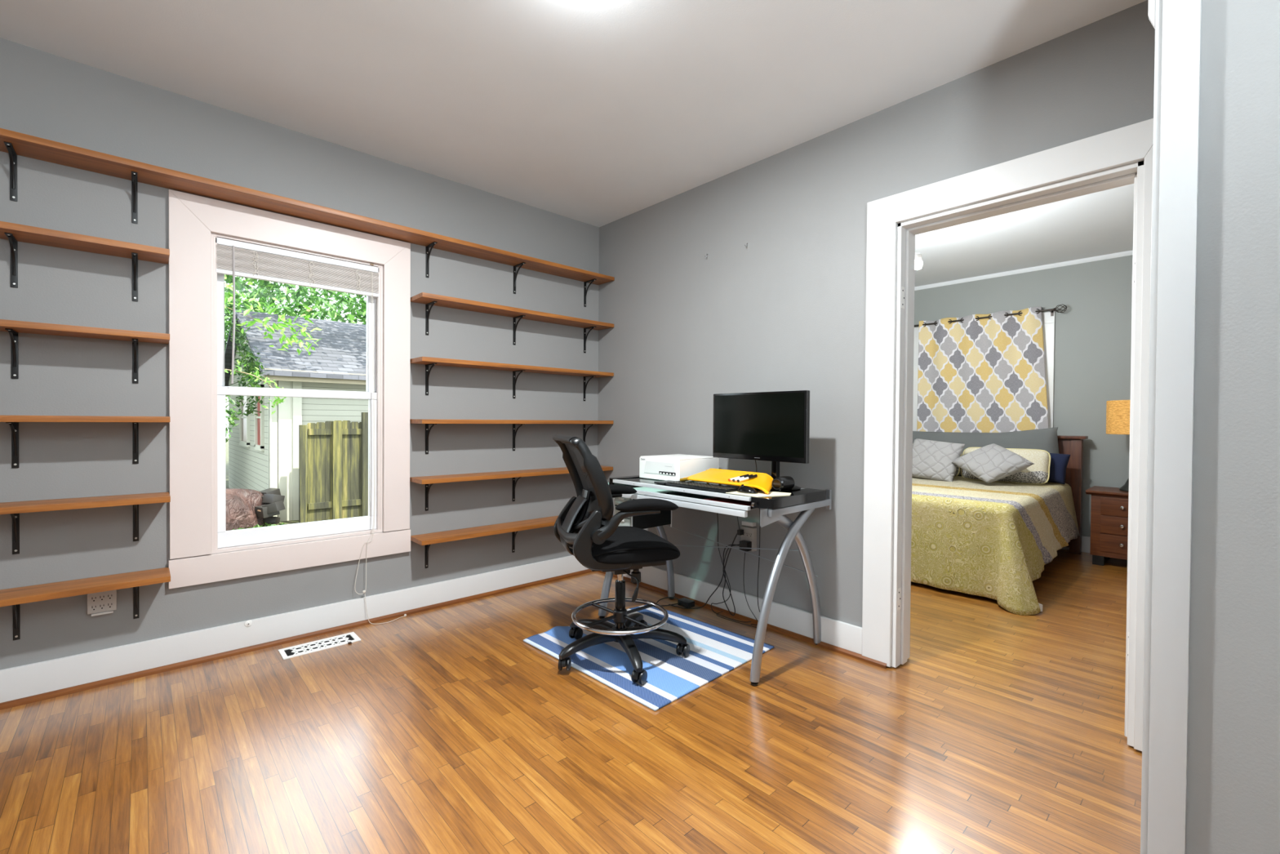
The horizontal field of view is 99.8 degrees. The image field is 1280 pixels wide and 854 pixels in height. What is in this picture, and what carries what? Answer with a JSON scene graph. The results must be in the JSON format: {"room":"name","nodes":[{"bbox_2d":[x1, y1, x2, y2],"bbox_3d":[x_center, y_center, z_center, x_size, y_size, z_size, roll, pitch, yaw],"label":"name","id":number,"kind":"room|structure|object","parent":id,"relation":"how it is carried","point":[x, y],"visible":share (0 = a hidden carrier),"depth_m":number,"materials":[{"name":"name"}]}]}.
{"room":"office","nodes":[
{"label":"office","id":0,"kind":"room"},
{"bbox_2d":[0,37,599,669],"bbox_3d":[-1.600,-0.240,3.012,3.640,2.780,0.140,0,1,-43],"label":"wall","id":1,"kind":"structure","parent":0,"point":[43,95],"depth_m":2.44,"materials":[{"name":"grey paint"}]},
{"bbox_2d":[0,221,169,301],"bbox_3d":[-2.377,-0.650,2.060,0.868,0.208,0.190,0,1,-43],"label":"wall shelf","id":2,"kind":"object","parent":1,"relation":"attached to","point":[14,233],"visible":1,"depth_m":2.15,"materials":[{"name":"brown wood"}]},
{"bbox_2d":[0,319,169,383],"bbox_3d":[-2.380,-0.292,2.064,0.868,0.208,0.190,0,1,-43],"label":"wall shelf","id":3,"kind":"object","parent":1,"relation":"attached to","point":[13,327],"visible":1,"depth_m":2.13,"materials":[{"name":"brown wood"}]},
{"bbox_2d":[0,567,170,639],"bbox_3d":[-2.387,0.739,2.076,0.868,0.208,0.190,0,1,-43],"label":"wall shelf","id":4,"kind":"object","parent":1,"relation":"attached to","point":[15,597],"visible":1,"depth_m":2.15,"materials":[{"name":"brown wood"}]},
{"bbox_2d":[0,492,170,554],"bbox_3d":[-2.385,0.399,2.072,0.868,0.208,0.190,0,1,-43],"label":"wall shelf","id":5,"kind":"object","parent":1,"relation":"attached to","point":[15,508],"visible":1,"depth_m":2.14,"materials":[{"name":"brown wood"}]},
{"bbox_2d":[0,415,170,467],"bbox_3d":[-2.382,0.059,2.068,0.868,0.208,0.190,0,1,-43],"label":"wall shelf","id":6,"kind":"object","parent":1,"relation":"attached to","point":[13,420],"visible":1,"depth_m":2.12,"materials":[{"name":"brown wood"}]},
{"bbox_2d":[87,589,116,616],"bbox_3d":[-2.278,0.742,2.283,0.088,0.097,0.034,0,1,-43],"label":"wall outlet","id":7,"kind":"object","parent":1,"relation":"attached to","point":[105,602],"visible":0.95,"depth_m":2.27,"materials":[{"name":"white plastic"}]},
{"bbox_2d":[244,619,252,626],"bbox_3d":[-1.906,0.957,2.623,0.032,0.032,0.009,0,1,-43],"label":"port","id":8,"kind":"object","parent":1,"relation":"attached to","point":[248,623],"visible":1,"depth_m":2.62,"materials":[{"name":"white plastic"}]},
{"bbox_2d":[168,189,410,588],"bbox_3d":[-1.787,-0.170,2.843,1.063,1.790,0.196,0,1,-43],"label":"window","id":9,"kind":"structure","parent":1,"relation":"in","point":[197,391],"depth_m":2.63,"materials":[{"name":"white paint"}]},
{"bbox_2d":[215,237,406,623],"bbox_3d":[-1.670,0.093,2.818,0.863,1.999,0.114,0,1,-43],"label":"window blind","id":10,"kind":"object","parent":9,"relation":"attached to","point":[233,258],"visible":1,"depth_m":2.76,"materials":[{"name":"grey plastic"}]},
{"bbox_2d":[0,555,588,702],"bbox_3d":[-1.551,1.018,2.972,3.350,0.146,0.018,0,1,-43],"label":"baseboard","id":11,"kind":"structure","parent":1,"relation":"attached to","point":[42,677],"depth_m":2.62,"materials":[{"name":"white paint"}]},
{"bbox_2d":[0,568,592,710],"bbox_3d":[-1.546,1.080,2.953,3.332,0.022,0.018,0,1,-43],"label":"trim","id":12,"kind":"structure","parent":1,"relation":"attached to","point":[49,695],"depth_m":2.62,"materials":[{"name":"wood"}]},
{"bbox_2d":[0,128,614,306],"bbox_3d":[-1.473,-0.991,2.891,3.326,0.208,0.190,0,1,-43],"label":"wall shelf","id":13,"kind":"object","parent":1,"relation":"attached to","point":[14,143],"visible":1,"depth_m":2.50,"materials":[{"name":"brown wood"}]},
{"bbox_2d":[409,465,613,511],"bbox_3d":[-0.774,0.397,3.563,1.396,0.208,0.190,0,1,-43],"label":"wall shelf","id":14,"kind":"object","parent":1,"relation":"attached to","point":[426,480],"visible":0.74,"depth_m":3.33,"materials":[{"name":"brown wood"}]},
{"bbox_2d":[409,418,613,453],"bbox_3d":[-0.772,0.057,3.559,1.396,0.208,0.190,0,1,-43],"label":"wall shelf","id":15,"kind":"object","parent":1,"relation":"attached to","point":[427,422],"visible":0.95,"depth_m":3.38,"materials":[{"name":"brown wood"}]},
{"bbox_2d":[410,515,613,568],"bbox_3d":[-0.777,0.741,3.567,1.396,0.208,0.190,0,1,-43],"label":"wall shelf","id":16,"kind":"object","parent":1,"relation":"attached to","point":[426,540],"visible":0.64,"depth_m":3.33,"materials":[{"name":"brown wood"}]},
{"bbox_2d":[409,356,613,400],"bbox_3d":[-0.770,-0.294,3.555,1.396,0.208,0.190,0,1,-43],"label":"wall shelf","id":17,"kind":"object","parent":1,"relation":"attached to","point":[428,361],"visible":1,"depth_m":3.42,"materials":[{"name":"brown wood"}]},
{"bbox_2d":[410,292,613,352],"bbox_3d":[-0.767,-0.652,3.550,1.396,0.208,0.190,0,1,-43],"label":"wall shelf","id":18,"kind":"object","parent":1,"relation":"attached to","point":[428,299],"visible":1,"depth_m":3.43,"materials":[{"name":"brown wood"}]},
{"bbox_2d":[0,548,1142,853],"bbox_3d":[1.325,1.146,2.515,6.950,0.060,4.600,0,1,-43],"label":"floor","id":19,"kind":"structure","parent":0,"point":[442,730],"depth_m":1.87,"materials":[{"name":"brown wood"}]},
{"bbox_2d":[278,631,360,659],"bbox_3d":[-1.596,1.091,2.694,0.337,0.006,0.147,0,1,-43],"label":"floor vent","id":20,"kind":"object","parent":19,"relation":"in","point":[349,637],"visible":1,"depth_m":2.69,"materials":[{"name":"white plastic"}]},
{"bbox_2d":[523,604,773,711],"bbox_3d":[0.035,1.091,2.735,0.897,0.024,0.982,0,1,-43],"label":"rug","id":21,"kind":"object","parent":19,"relation":"on","point":[715,651],"visible":0.63,"depth_m":2.57,"materials":[{"name":"blue fabric"}]},
{"bbox_2d":[552,434,689,684],"bbox_3d":[-0.090,0.567,2.574,0.634,1.054,0.633,0,1,-20],"label":"office chair","id":22,"kind":"object","parent":21,"relation":"on","point":[586,524],"visible":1,"depth_m":2.42,"materials":[{"name":"black plastic"}]},
{"bbox_2d":[656,596,679,605],"bbox_3d":[0.178,1.081,3.344,0.171,0.031,0.086,0,1,-14],"label":"cable","id":23,"kind":"object","parent":19,"relation":"on","point":[667,597],"visible":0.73,"depth_m":3.35,"materials":[{"name":"black plastic"}]},
{"bbox_2d":[677,597,694,608],"bbox_3d":[0.284,1.082,3.315,0.060,0.035,0.090,0,1,-43],"label":"adapter","id":24,"kind":"object","parent":19,"relation":"on","point":[686,602],"visible":1,"depth_m":3.29,"materials":[{"name":"black plastic"}]},
{"bbox_2d":[598,475,831,685],"bbox_3d":[0.364,0.704,2.903,0.644,0.802,1.118,0,1,-43],"label":"desk","id":25,"kind":"object","parent":19,"relation":"on","point":[806,500],"visible":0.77,"depth_m":2.61,"materials":[{"name":"silver glass"}]},
{"bbox_2d":[608,475,639,485],"bbox_3d":[0.005,0.319,3.276,0.483,0.046,0.068,0,1,-43],"label":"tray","id":26,"kind":"object","parent":25,"relation":"on","point":[611,480],"depth_m":3.14,"materials":[{"name":"white metal"}]},
{"bbox_2d":[633,486,675,493],"bbox_3d":[0.096,0.353,3.066,0.240,0.003,0.240,0,1,-43],"label":"paper sheet","id":27,"kind":"object","parent":25,"relation":"on","point":[642,488],"visible":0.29,"depth_m":3.00,"materials":[{"name":"white paper"}]},
{"bbox_2d":[653,480,673,484],"bbox_3d":[0.142,0.298,2.906,0.110,0.009,0.075,0,1,-43],"label":"stapler","id":28,"kind":"object","parent":25,"relation":"on","point":[665,481],"visible":0.69,"depth_m":2.88,"materials":[{"name":"black plastic"}]},
{"bbox_2d":[639,453,719,481],"bbox_3d":[0.229,0.236,3.170,0.345,0.126,0.325,0,1,-43],"label":"printer","id":29,"kind":"object","parent":25,"relation":"on","point":[674,467],"visible":0.98,"depth_m":3.05,"materials":[{"name":"white plastic"}]},
{"bbox_2d":[631,485,755,508],"bbox_3d":[0.336,0.360,2.906,0.466,0.002,0.940,0,1,-43],"label":"glass shelf","id":30,"kind":"object","parent":25,"relation":"attached to","point":[692,495],"depth_m":2.82,"materials":[{"name":"white"}]},
{"bbox_2d":[665,480,738,493],"bbox_3d":[0.319,0.297,2.707,0.130,0.017,0.408,0,1,-43],"label":"keyboard","id":31,"kind":"object","parent":25,"relation":"on","point":[719,488],"visible":0.98,"depth_m":2.66,"materials":[{"name":"black plastic"}]},
{"bbox_2d":[680,468,773,494],"bbox_3d":[0.480,0.271,2.723,0.235,0.077,0.547,0,1,-43],"label":"folder","id":32,"kind":"object","parent":25,"relation":"on","point":[763,482],"visible":0.91,"depth_m":2.74,"materials":[{"name":"plastic"}]},
{"bbox_2d":[728,474,749,481],"bbox_3d":[0.496,0.255,2.707,0.116,0.034,0.014,0,1,-21],"label":"marker pen","id":33,"kind":"object","parent":32,"relation":"on","point":[729,479],"visible":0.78,"depth_m":2.70,"materials":[{"name":"white plastic"}]},
{"bbox_2d":[732,474,752,481],"bbox_3d":[0.514,0.255,2.688,0.116,0.035,0.014,0,1,-23],"label":"marker pen","id":34,"kind":"object","parent":32,"relation":"on","point":[735,479],"visible":0.75,"depth_m":2.68,"materials":[{"name":"white plastic"}]},
{"bbox_2d":[737,474,757,482],"bbox_3d":[0.531,0.254,2.669,0.115,0.036,0.014,0,1,-24],"label":"marker pen","id":35,"kind":"object","parent":32,"relation":"on","point":[754,475],"visible":1,"depth_m":2.66,"materials":[{"name":"white plastic"}]},
{"bbox_2d":[702,497,751,506],"bbox_3d":[0.472,0.359,2.620,0.255,0.006,0.265,0,1,-43],"label":"folder","id":36,"kind":"object","parent":25,"relation":"on","point":[714,499],"visible":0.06,"depth_m":2.60,"materials":[{"name":"black plastic"}]},
{"bbox_2d":[725,490,791,497],"bbox_3d":[0.563,0.308,2.499,0.225,0.002,0.245,0,1,-43],"label":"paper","id":37,"kind":"object","parent":25,"relation":"on","point":[760,493],"visible":0.82,"depth_m":2.46,"materials":[{"name":"beige paper"}]},
{"bbox_2d":[737,484,757,493],"bbox_3d":[0.502,0.288,2.517,0.062,0.035,0.105,0,1,-43],"label":"computer mouse","id":38,"kind":"object","parent":37,"relation":"on","point":[744,489],"visible":1,"depth_m":2.50,"materials":[{"name":"black plastic"}]},
{"bbox_2d":[712,390,809,491],"bbox_3d":[0.635,0.065,2.778,0.250,0.484,0.563,0,1,-43],"label":"monitor","id":39,"kind":"object","parent":25,"relation":"on","point":[774,427],"visible":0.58,"depth_m":2.70,"materials":[{"name":"black plastic"}]},
{"bbox_2d":[751,460,759,625],"bbox_3d":[0.635,0.633,2.884,0.062,0.942,0.228,1,1,9],"label":"cable","id":40,"kind":"object","parent":39,"relation":"hanging from","point":[755,460],"visible":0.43,"depth_m":2.98,"materials":[{"name":"black plastic"}]},
{"bbox_2d":[771,475,794,491],"bbox_3d":[0.691,0.273,2.604,0.114,0.072,0.072,0,1,-43],"label":"speaker","id":41,"kind":"object","parent":25,"relation":"on","point":[783,482],"visible":1,"depth_m":2.57},
{"bbox_2d":[751,488,826,509],"bbox_3d":[0.705,0.333,2.520,0.483,0.046,0.103,0,1,-43],"label":"tray","id":42,"kind":"object","parent":25,"relation":"on","point":[803,497],"depth_m":2.46,"materials":[{"name":"black"}]},
{"bbox_3d":[0.458,0.457,3.193,0.018,0.090,0.023,0,1,-43],"label":"cable box","id":43,"kind":"object","parent":25,"relation":"hanging from","visible":0},
{"bbox_2d":[711,515,751,622],"bbox_3d":[0.520,0.802,3.101,0.034,0.597,0.283,0,1,-39],"label":"cable","id":44,"kind":"object","parent":43,"relation":"hanging from","point":[717,516],"visible":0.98,"depth_m":3.16,"materials":[{"name":"black plastic"}]},
{"bbox_2d":[1057,435,1088,554],"bbox_3d":[2.557,0.585,4.670,2.070,1.030,1.775,0,1,-43],"label":"bed","id":45,"kind":"object","parent":19,"relation":"on","point":[1073,446],"visible":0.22,"depth_m":4.71,"materials":[{"name":"brown wood"}]},
{"bbox_2d":[911,475,1079,615],"bbox_3d":[2.445,0.793,4.522,2.186,0.620,1.860,0,1,-43],"label":"quilt","id":46,"kind":"object","parent":45,"relation":"on","point":[992,540],"visible":0.54,"depth_m":3.60,"materials":[{"name":"fabric"}]},
{"bbox_2d":[911,438,964,481],"bbox_3d":[2.696,0.303,4.968,0.248,0.384,0.461,0,1,-38],"label":"cushion","id":47,"kind":"object","parent":46,"relation":"on","point":[931,460],"visible":0.88,"depth_m":4.89,"materials":[{"name":"grey fabric"}]},
{"bbox_2d":[953,453,961,477],"bbox_3d":[2.753,0.321,5.246,0.193,0.307,0.664,0,1,-43],"label":"pillow","id":48,"kind":"object","parent":46,"relation":"on","point":[957,468],"visible":0.03,"depth_m":4.99,"materials":[{"name":"fabric"}]},
{"bbox_2d":[953,465,959,476],"bbox_3d":[2.753,0.321,5.245,0.193,0.295,0.652,0,1,-43],"label":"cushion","id":49,"kind":"object","parent":48,"relation":"on","point":[957,472],"depth_m":4.99,"materials":[{"name":"fabric"}]},
{"bbox_2d":[912,426,1059,482],"bbox_3d":[3.106,0.236,5.305,0.182,0.496,1.660,0,1,-43],"label":"bolster cushion","id":50,"kind":"object","parent":46,"relation":"on","point":[1046,439],"visible":0.33,"depth_m":4.96,"materials":[{"name":"grey fabric"}]},
{"bbox_2d":[951,443,1034,483],"bbox_3d":[2.982,0.304,4.578,0.310,0.318,0.532,0,1,-16],"label":"cushion","id":51,"kind":"object","parent":46,"relation":"on","point":[990,463],"visible":1,"depth_m":4.50,"materials":[{"name":"grey fabric"}]},
{"bbox_2d":[960,447,1050,484],"bbox_3d":[3.208,0.336,4.754,0.191,0.298,0.664,0,1,-43],"label":"pillow","id":52,"kind":"object","parent":46,"relation":"on","point":[1038,473],"visible":0.55,"depth_m":4.56,"materials":[{"name":"fabric"}]},
{"bbox_2d":[1038,602,1042,611],"bbox_3d":[2.414,1.091,3.259,0.060,0.042,0.035,0,1,-43],"label":"label","id":53,"kind":"object","parent":46,"relation":"attached to","point":[1040,604],"visible":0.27,"depth_m":3.25,"materials":[{"name":"white fabric"}]},
{"bbox_2d":[1048,453,1070,484],"bbox_3d":[3.512,0.342,4.661,0.153,0.284,0.326,0,1,-43],"label":"pillow","id":54,"kind":"object","parent":46,"relation":"on","point":[1059,462],"visible":0.41,"depth_m":4.56,"materials":[{"name":"blue fabric"}]},
{"bbox_2d":[1085,485,1128,565],"bbox_3d":[3.990,0.815,4.283,0.435,0.600,0.645,0,1,-43],"label":"nightstand","id":55,"kind":"object","parent":19,"relation":"on","point":[1108,505],"visible":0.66,"depth_m":4.29,"materials":[{"name":"brown wood"}]},
{"bbox_2d":[1106,400,1130,491],"bbox_3d":[3.977,0.151,4.290,0.406,0.724,0.406,0,1,-43],"label":"table lamp","id":56,"kind":"object","parent":55,"relation":"on","point":[1117,411],"visible":0.25,"depth_m":4.27,"materials":[{"name":"fabric"}]},
{"bbox_2d":[0,0,1146,286],"bbox_3d":[1.378,-1.543,2.447,7.250,0.120,4.700,0,1,-43],"label":"ceiling","id":57,"kind":"structure","parent":0,"point":[595,113],"depth_m":2.29,"materials":[{"name":"paint"}]},
{"bbox_2d":[915,252,923,269],"bbox_3d":[1.758,-1.264,3.621,0.304,0.458,0.272,0,1,-43],"label":"ceiling light","id":58,"kind":"object","parent":57,"relation":"hanging from","point":[918,262],"visible":0.17,"depth_m":3.52,"materials":[{"name":"white paint"}]},
{"bbox_2d":[915,253,921,258],"bbox_3d":[1.828,-1.125,3.545,0.048,0.035,0.048,0,1,-43],"label":"socket","id":59,"kind":"object","parent":58,"relation":"attached to","point":[917,255],"depth_m":3.53,"materials":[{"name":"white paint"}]},
{"bbox_2d":[597,0,1155,667],"bbox_3d":[1.294,-0.153,2.462,0.140,2.660,4.600,0,1,-43],"label":"wall","id":60,"kind":"structure","parent":0,"point":[785,310],"depth_m":2.83,"materials":[{"name":"grey paint"}]},
{"bbox_2d":[596,570,887,668],"bbox_3d":[0.408,1.090,3.282,0.018,0.022,2.154,0,1,-43],"label":"trim","id":61,"kind":"structure","parent":60,"relation":"attached to","point":[842,651],"depth_m":2.90,"materials":[{"name":"wood"}]},
{"bbox_2d":[622,565,862,654],"bbox_3d":[0.375,1.027,3.344,0.018,0.146,2.053,0,1,-43],"label":"baseboard","id":62,"kind":"structure","parent":60,"relation":"attached to","point":[842,634],"depth_m":3.02,"materials":[{"name":"white paint"}]},
{"bbox_2d":[741,520,756,551],"bbox_3d":[0.619,0.620,3.068,0.033,0.161,0.090,0,1,-43],"label":"wall outlet","id":63,"kind":"object","parent":60,"relation":"attached to","point":[749,533],"visible":0.79,"depth_m":3.05,"materials":[{"name":"white paint"}]},
{"bbox_2d":[737,528,743,535],"bbox_3d":[0.573,0.600,3.071,0.034,0.030,0.023,0,1,-43],"label":"plug","id":64,"kind":"object","parent":63,"relation":"attached to","point":[740,531],"visible":1,"depth_m":3.06,"materials":[{"name":"black plastic"}]},
{"bbox_2d":[668,533,737,608],"bbox_3d":[0.371,0.850,3.197,0.450,0.500,0.030,1,1,33],"label":"cable","id":65,"kind":"object","parent":64,"relation":"hanging from","point":[737,533],"visible":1,"depth_m":3.15,"materials":[{"name":"black plastic"}]},
{"bbox_2d":[739,539,751,551],"bbox_3d":[0.595,0.669,3.040,0.044,0.052,0.055,0,1,-43],"label":"power adapter","id":66,"kind":"object","parent":63,"relation":"attached to","point":[744,544],"visible":0.9,"depth_m":3.02,"materials":[{"name":"black plastic"}]},
{"bbox_2d":[722,543,739,615],"bbox_3d":[0.521,0.871,3.091,0.021,0.418,0.122,0,1,-43],"label":"cable","id":67,"kind":"object","parent":66,"relation":"hanging from","point":[739,544],"visible":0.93,"depth_m":3.12,"materials":[{"name":"black plastic"}]},
{"bbox_2d":[716,551,758,627],"bbox_3d":[0.557,0.899,3.051,0.287,0.409,0.048,1,1,38],"label":"cable","id":68,"kind":"object","parent":66,"relation":"hanging from","point":[744,552],"visible":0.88,"depth_m":3.04,"materials":[{"name":"black plastic"}]},
{"bbox_2d":[862,118,1153,751],"bbox_3d":[1.489,0.029,2.249,0.184,2.172,1.038,0,1,-43],"label":"door frame","id":69,"kind":"structure","parent":60,"relation":"in","point":[1122,156],"depth_m":2.40,"materials":[{"name":"white paint"}]},
{"bbox_2d":[914,254,1133,537],"bbox_3d":[3.933,-0.223,4.904,0.150,2.780,4.600,0,1,-43],"label":"wall","id":70,"kind":"structure","parent":0,"point":[1093,335],"depth_m":4.79,"materials":[{"name":"grey paint"}]},
{"bbox_2d":[912,311,1055,431],"bbox_3d":[3.387,-0.399,5.412,0.080,1.333,1.248,0,1,-43],"label":"window","id":71,"kind":"structure","parent":70,"relation":"in","point":[1048,321],"depth_m":4.96,"materials":[{"name":"white paint"}]},
{"bbox_2d":[914,304,1066,326],"bbox_3d":[3.340,-1.065,5.322,0.107,0.086,1.398,0,1,-43],"label":"curtain rod","id":72,"kind":"object","parent":71,"relation":"attached to","point":[1051,310],"visible":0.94,"depth_m":5.08,"materials":[{"name":"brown metal"}]},
{"bbox_2d":[916,306,1048,432],"bbox_3d":[3.337,-0.512,5.304,0.046,1.201,1.135,0,1,-43],"label":"curtain","id":73,"kind":"object","parent":72,"relation":"hanging from","point":[984,375],"visible":0.96,"depth_m":5.29,"materials":[{"name":"multicoloured fabric"}]},
{"bbox_2d":[914,250,1133,290],"bbox_3d":[3.881,-1.475,4.833,0.016,0.036,4.600,0,1,-43],"label":"trim","id":74,"kind":"structure","parent":70,"relation":"attached to","point":[1129,252],"depth_m":5.06,"materials":[{"name":"paint"}]},
{"bbox_2d":[1062,535,1090,552],"bbox_3d":[3.862,1.037,4.861,0.018,0.140,4.600,0,1,-43],"label":"baseboard","id":75,"kind":"structure","parent":70,"relation":"attached to","point":[1086,540],"depth_m":4.77,"materials":[{"name":"white paint"}]},
{"bbox_2d":[1185,0,1279,853],"bbox_3d":[2.006,-0.131,1.002,0.800,2.660,1.489,0,1,-43],"label":"wall","id":76,"kind":"structure","parent":0,"point":[1233,800],"depth_m":1.17,"materials":[{"name":"grey paint"}]},
{"bbox_2d":[1147,0,1155,29],"bbox_3d":[1.210,-1.204,1.269,0.018,0.533,0.012,0,1,-43],"label":"trim","id":77,"kind":"structure","parent":76,"relation":"attached to","point":[1152,3],"depth_m":1.26,"materials":[{"name":"white paint"}]},
{"bbox_2d":[1140,0,1201,853],"bbox_3d":[1.228,-0.170,1.244,0.032,2.600,0.075,0,1,-43],"label":"trim","id":78,"kind":"structure","parent":76,"relation":"attached to","point":[1177,52],"depth_m":1.23,"materials":[{"name":"white paint"}]},
{"label":"outside","id":79,"kind":"structure","parent":0,"visible":0},
{"bbox_2d":[225,437,298,526],"bbox_3d":[-20.766,1.486,26.198,60.000,0.100,59.840,0,1,-43],"label":"ground","id":80,"kind":"structure","parent":79,"point":[291,522],"depth_m":17.12,"materials":[{"name":"green plant"}]},
{"bbox_2d":[225,318,266,444],"bbox_3d":[-7.335,-0.293,9.811,1.242,4.015,5.191,0,1,-26],"label":"climbing vine","id":81,"kind":"object","parent":80,"relation":"on","point":[239,340],"visible":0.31,"depth_m":10.05,"materials":[{"name":"green plant"}]},
{"bbox_2d":[226,488,273,530],"bbox_3d":[-7.131,1.416,8.983,1.430,0.732,1.432,0,1,-9],"label":"pile","id":82,"kind":"object","parent":80,"relation":"on","point":[241,504],"visible":0.3,"depth_m":8.91,"materials":[{"name":"brown plant"}]},
{"bbox_2d":[233,522,285,529],"bbox_3d":[-6.324,1.698,8.790,1.049,0.197,0.692,0,1,-43],"label":"plant","id":83,"kind":"object","parent":80,"relation":"on","point":[265,523],"visible":0.11,"depth_m":9.02,"materials":[{"name":"green plant"}]},
{"bbox_2d":[254,488,285,524],"bbox_3d":[-6.414,1.397,9.339,0.453,0.609,0.791,0,1,-43],"label":"heap","id":84,"kind":"object","parent":80,"relation":"on","point":[272,497],"visible":0.91,"depth_m":9.24,"materials":[{"name":"grey stone"}]},
{"bbox_2d":[224,275,366,351],"bbox_3d":[-12.204,-2.361,18.379,19.540,7.924,8.846,0,1,-43],"label":"tree","id":85,"kind":"object","parent":80,"relation":"on","point":[349,301],"visible":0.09,"depth_m":17.83,"materials":[{"name":"green plant"}]},
{"bbox_2d":[224,274,366,316],"bbox_3d":[-6.109,-1.361,11.250,9.179,6.160,6.819,0,1,-40],"label":"leafy tree","id":86,"kind":"object","parent":80,"relation":"on","point":[270,292],"visible":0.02,"depth_m":12.06,"materials":[{"name":"green plant"}]},
{"bbox_2d":[224,360,286,414],"bbox_3d":[-5.723,-0.518,6.989,1.876,0.702,0.966,0,1,4],"label":"twig","id":87,"kind":"object","parent":86,"relation":"attached to","point":[279,400],"visible":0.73,"depth_m":7.15,"materials":[{"name":"green plant"}]},
{"bbox_2d":[224,274,321,355],"bbox_3d":[-5.950,-1.699,6.287,3.597,1.586,1.955,0,1,3],"label":"branch","id":88,"kind":"object","parent":86,"relation":"attached to","point":[281,317],"visible":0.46,"depth_m":6.71,"materials":[{"name":"green plant"}]},
{"bbox_2d":[224,309,368,521],"bbox_3d":[-5.846,-0.484,15.062,8.820,4.310,7.600,0,1,-43],"label":"house","id":89,"kind":"structure","parent":80,"relation":"on","point":[264,447],"depth_m":10.51,"materials":[{"name":"white wood"}]},
{"bbox_2d":[298,412,368,523],"bbox_3d":[-4.895,0.724,10.595,3.100,2.010,0.120,0,1,-43],"label":"wooden fence","id":90,"kind":"object","parent":80,"relation":"on","point":[333,455],"visible":0.33,"depth_m":9.89,"materials":[{"name":"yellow wood"}]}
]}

